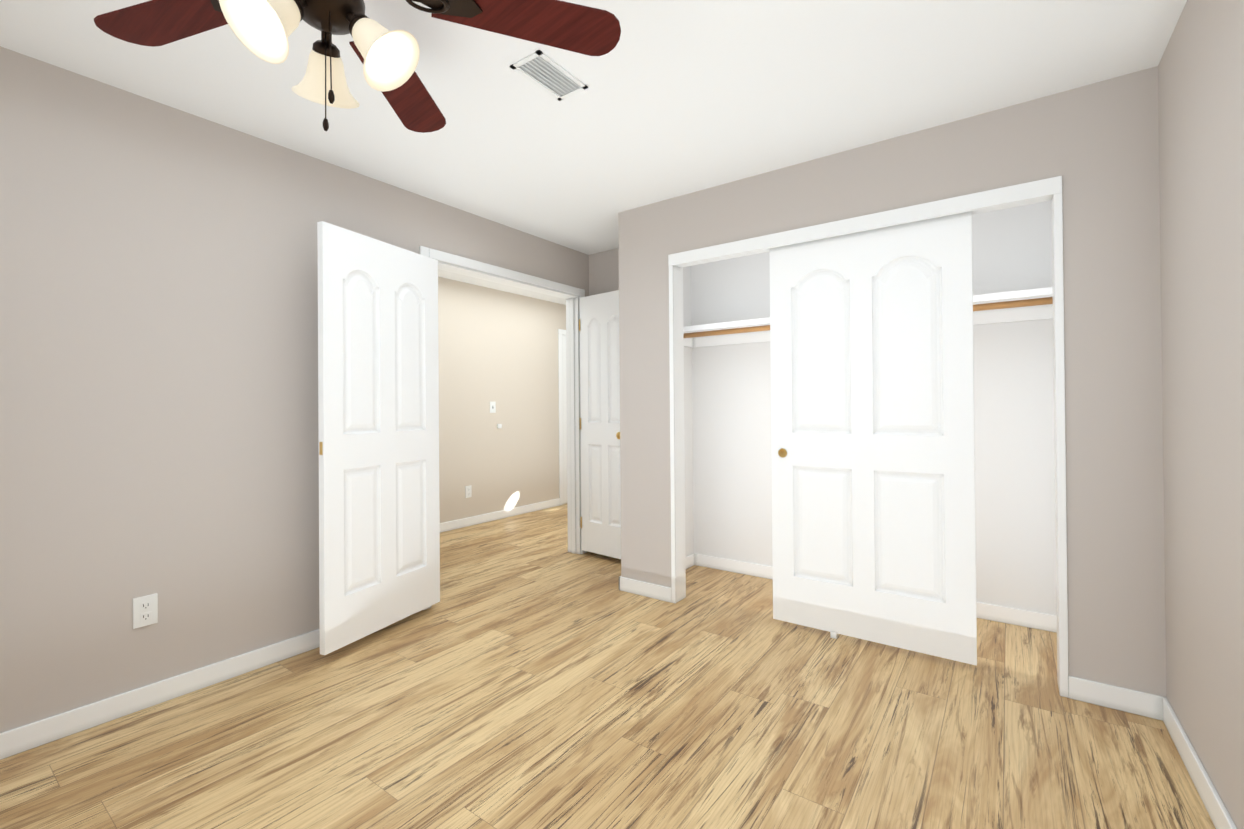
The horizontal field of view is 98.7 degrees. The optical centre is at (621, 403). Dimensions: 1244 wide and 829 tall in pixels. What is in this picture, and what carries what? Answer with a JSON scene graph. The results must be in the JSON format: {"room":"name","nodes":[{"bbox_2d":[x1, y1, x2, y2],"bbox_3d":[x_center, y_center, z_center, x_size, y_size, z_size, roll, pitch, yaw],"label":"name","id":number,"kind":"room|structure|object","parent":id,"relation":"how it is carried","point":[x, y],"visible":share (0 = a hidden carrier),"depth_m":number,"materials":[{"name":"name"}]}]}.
{"room":"empty bedroom","nodes":[
{"label":"empty bedroom","id":0,"kind":"room"},
{"bbox_2d":[0,46,588,732],"bbox_3d":[-0.847,-0.011,3.705,0.115,2.440,6.680,-1,0,36],"label":"wall","id":1,"kind":"structure","parent":0,"point":[158,348],"depth_m":2.17,"materials":[{"name":"beige paint"}]},
{"bbox_2d":[133,593,157,628],"bbox_3d":[-1.898,0.824,2.129,0.008,0.118,0.074,-1,0,36],"label":"electrical outlet","id":2,"kind":"object","parent":1,"relation":"attached to","point":[145,610],"visible":1,"depth_m":2.13,"materials":[{"name":"white plastic"}]},
{"bbox_2d":[0,611,419,759],"bbox_3d":[-1.913,1.165,2.094,0.020,0.088,2.528,-1,0,36],"label":"baseboard","id":3,"kind":"structure","parent":1,"relation":"attached to","point":[76,720],"depth_m":2.12,"materials":[{"name":"white wood"}]},
{"bbox_2d":[317,221,439,654],"bbox_3d":[-1.255,0.158,2.837,0.045,2.020,0.752,-1,0,24],"label":"door leaf","id":4,"kind":"structure","parent":1,"relation":"in","point":[378,438],"depth_m":2.76,"materials":[{"name":"white wood"}]},
{"bbox_2d":[419,246,586,609],"bbox_3d":[-0.792,0.140,3.779,0.145,2.138,1.501,-1,0,36],"label":"door frame","id":5,"kind":"structure","parent":1,"relation":"attached to","point":[571,295],"depth_m":4.30,"materials":[{"name":"white wood"}]},
{"bbox_2d":[438,277,566,522],"bbox_3d":[-2.111,0.005,4.688,0.115,2.440,6.565,-1,0,36],"label":"wall","id":6,"kind":"structure","parent":0,"point":[499,348],"depth_m":5.66,"materials":[{"name":"beige paint"}]},
{"bbox_2d":[465,485,471,497],"bbox_3d":[-1.540,0.879,5.359,0.008,0.118,0.074,-1,0,36],"label":"electrical outlet","id":7,"kind":"object","parent":6,"relation":"attached to","point":[468,491],"visible":1,"depth_m":5.36,"materials":[{"name":"white plastic"}]},
{"bbox_2d":[490,402,495,412],"bbox_3d":[-1.355,0.033,5.620,0.018,0.118,0.074,-1,0,36],"label":"light switch","id":8,"kind":"object","parent":6,"relation":"attached to","point":[492,407],"visible":1,"depth_m":5.62,"materials":[{"name":"white plastic"}]},
{"bbox_2d":[440,498,559,532],"bbox_3d":[-2.361,1.180,4.213,0.013,0.088,5.500,-1,0,36],"label":"baseboard","id":9,"kind":"structure","parent":6,"relation":"attached to","point":[469,521],"depth_m":5.64,"materials":[{"name":"white wood"}]},
{"bbox_2d":[558,329,566,504],"bbox_3d":[-0.495,0.158,6.812,0.014,2.130,0.900,-1,0,36],"label":"door frame","id":10,"kind":"structure","parent":6,"relation":"attached to","point":[562,382],"depth_m":6.49,"materials":[{"name":"white wood"}]},
{"bbox_2d":[0,0,1186,304],"bbox_3d":[-0.136,-1.290,3.191,5.095,0.100,6.680,-1,0,36],"label":"ceiling","id":11,"kind":"structure","parent":0,"point":[676,98],"depth_m":2.09,"materials":[{"name":"paint"}]},
{"bbox_2d":[94,0,620,132],"bbox_3d":[-0.703,-0.943,1.169,1.349,0.606,1.297,-1,0,36],"label":"ceiling fan","id":12,"kind":"object","parent":11,"relation":"hanging from","point":[263,29],"visible":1,"depth_m":1.31,"materials":[{"name":"brown wood"}]},
{"bbox_2d":[510,50,587,100],"bbox_3d":[-0.273,-1.240,2.031,0.150,0.009,0.270,-1,0,36],"label":"ceiling vent","id":13,"kind":"object","parent":11,"relation":"in","point":[546,73],"visible":1,"depth_m":2.02,"materials":[{"name":"white metal"}]},
{"bbox_2d":[589,248,618,295],"bbox_3d":[0.077,-0.016,4.234,0.764,2.440,0.115,-1,0,36],"label":"wall","id":14,"kind":"structure","parent":0,"point":[604,272],"depth_m":4.32,"materials":[{"name":"beige paint"}]},
{"bbox_2d":[579,290,620,558],"bbox_3d":[-0.125,0.155,4.127,0.526,2.020,0.171,-1,0,41],"label":"door leaf","id":15,"kind":"structure","parent":14,"relation":"in","point":[600,521],"depth_m":4.15,"materials":[{"name":"white wood"}]},
{"bbox_2d":[0,504,1215,828],"bbox_3d":[-0.115,1.250,3.177,5.095,0.100,6.680,-1,0,36],"label":"floor","id":16,"kind":"structure","parent":0,"point":[528,672],"depth_m":1.94,"materials":[{"name":"brown wood"}]},
{"bbox_2d":[618,209,635,579],"bbox_3d":[0.289,-0.020,3.776,0.115,2.440,0.874,-1,0,36],"label":"wall","id":17,"kind":"structure","parent":0,"point":[627,407],"depth_m":3.42,"materials":[{"name":"beige paint"}]},
{"bbox_2d":[686,553,695,568],"bbox_3d":[0.340,1.155,3.715,0.016,0.088,0.604,-1,0,36],"label":"baseboard","id":18,"kind":"structure","parent":17,"relation":"attached to","point":[690,559],"depth_m":3.93,"materials":[{"name":"white wood"}]},
{"bbox_2d":[683,200,1056,614],"bbox_3d":[1.335,-0.033,3.089,2.386,2.440,0.763,-1,0,36],"label":"closet wall","id":19,"kind":"structure","parent":0,"point":[728,459],"depth_m":2.95,"materials":[{"name":"paint"}]},
{"bbox_2d":[683,287,1052,347],"bbox_3d":[1.382,-0.484,3.162,2.378,0.104,0.360,-1,0,36],"label":"closet shelf","id":20,"kind":"object","parent":19,"relation":"attached to","point":[1019,305],"visible":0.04,"depth_m":2.91,"materials":[{"name":"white wood"}]},
{"bbox_2d":[696,553,1056,632],"bbox_3d":[1.497,1.143,3.293,2.386,0.088,0.013,-1,0,36],"label":"baseboard","id":21,"kind":"structure","parent":19,"relation":"attached to","point":[1009,615],"depth_m":2.92,"materials":[{"name":"white wood"}]},
{"bbox_2d":[633,66,1166,696],"bbox_3d":[1.080,-0.032,2.737,2.386,2.440,0.115,-1,0,36],"label":"wall","id":22,"kind":"structure","parent":0,"point":[1095,146],"depth_m":2.13,"materials":[{"name":"beige paint"}]},
{"bbox_2d":[619,576,671,601],"bbox_3d":[0.148,1.155,3.331,0.373,0.088,0.013,-1,0,36],"label":"baseboard","id":23,"kind":"structure","parent":22,"relation":"attached to","point":[642,588],"depth_m":3.33,"materials":[{"name":"white wood"}]},
{"bbox_2d":[668,176,1068,697],"bbox_3d":[1.073,0.138,2.737,1.841,2.099,0.131,-1,0,36],"label":"trim","id":24,"kind":"structure","parent":22,"relation":"attached to","point":[1043,190],"depth_m":2.47,"materials":[{"name":"white wood"}]},
{"bbox_2d":[769,212,976,665],"bbox_3d":[1.193,0.168,2.645,0.920,2.035,0.043,-1,0,36],"label":"sliding closet door","id":25,"kind":"structure","parent":22,"relation":"in","point":[872,443],"depth_m":2.60,"materials":[{"name":"white wood"}]},
{"bbox_2d":[1140,691,1151,709],"bbox_3d":[2.261,1.132,2.328,0.016,0.088,0.604,-1,0,36],"label":"baseboard","id":26,"kind":"structure","parent":22,"relation":"attached to","point":[1147,697],"depth_m":2.01,"materials":[{"name":"white wood"}]},
{"bbox_2d":[1158,0,1243,828],"bbox_3d":[1.255,-0.044,0.843,0.115,2.440,4.500,-1,0,36],"label":"wall","id":27,"kind":"structure","parent":0,"point":[1201,112],"depth_m":1.56,"materials":[{"name":"beige paint"}]},
{"bbox_2d":[1152,694,1236,828],"bbox_3d":[0.990,1.133,0.566,0.013,0.088,3.511,-1,0,36],"label":"baseboard","id":28,"kind":"structure","parent":27,"relation":"attached to","point":[1162,710],"depth_m":1.65,"materials":[{"name":"white wood"}]}
]}

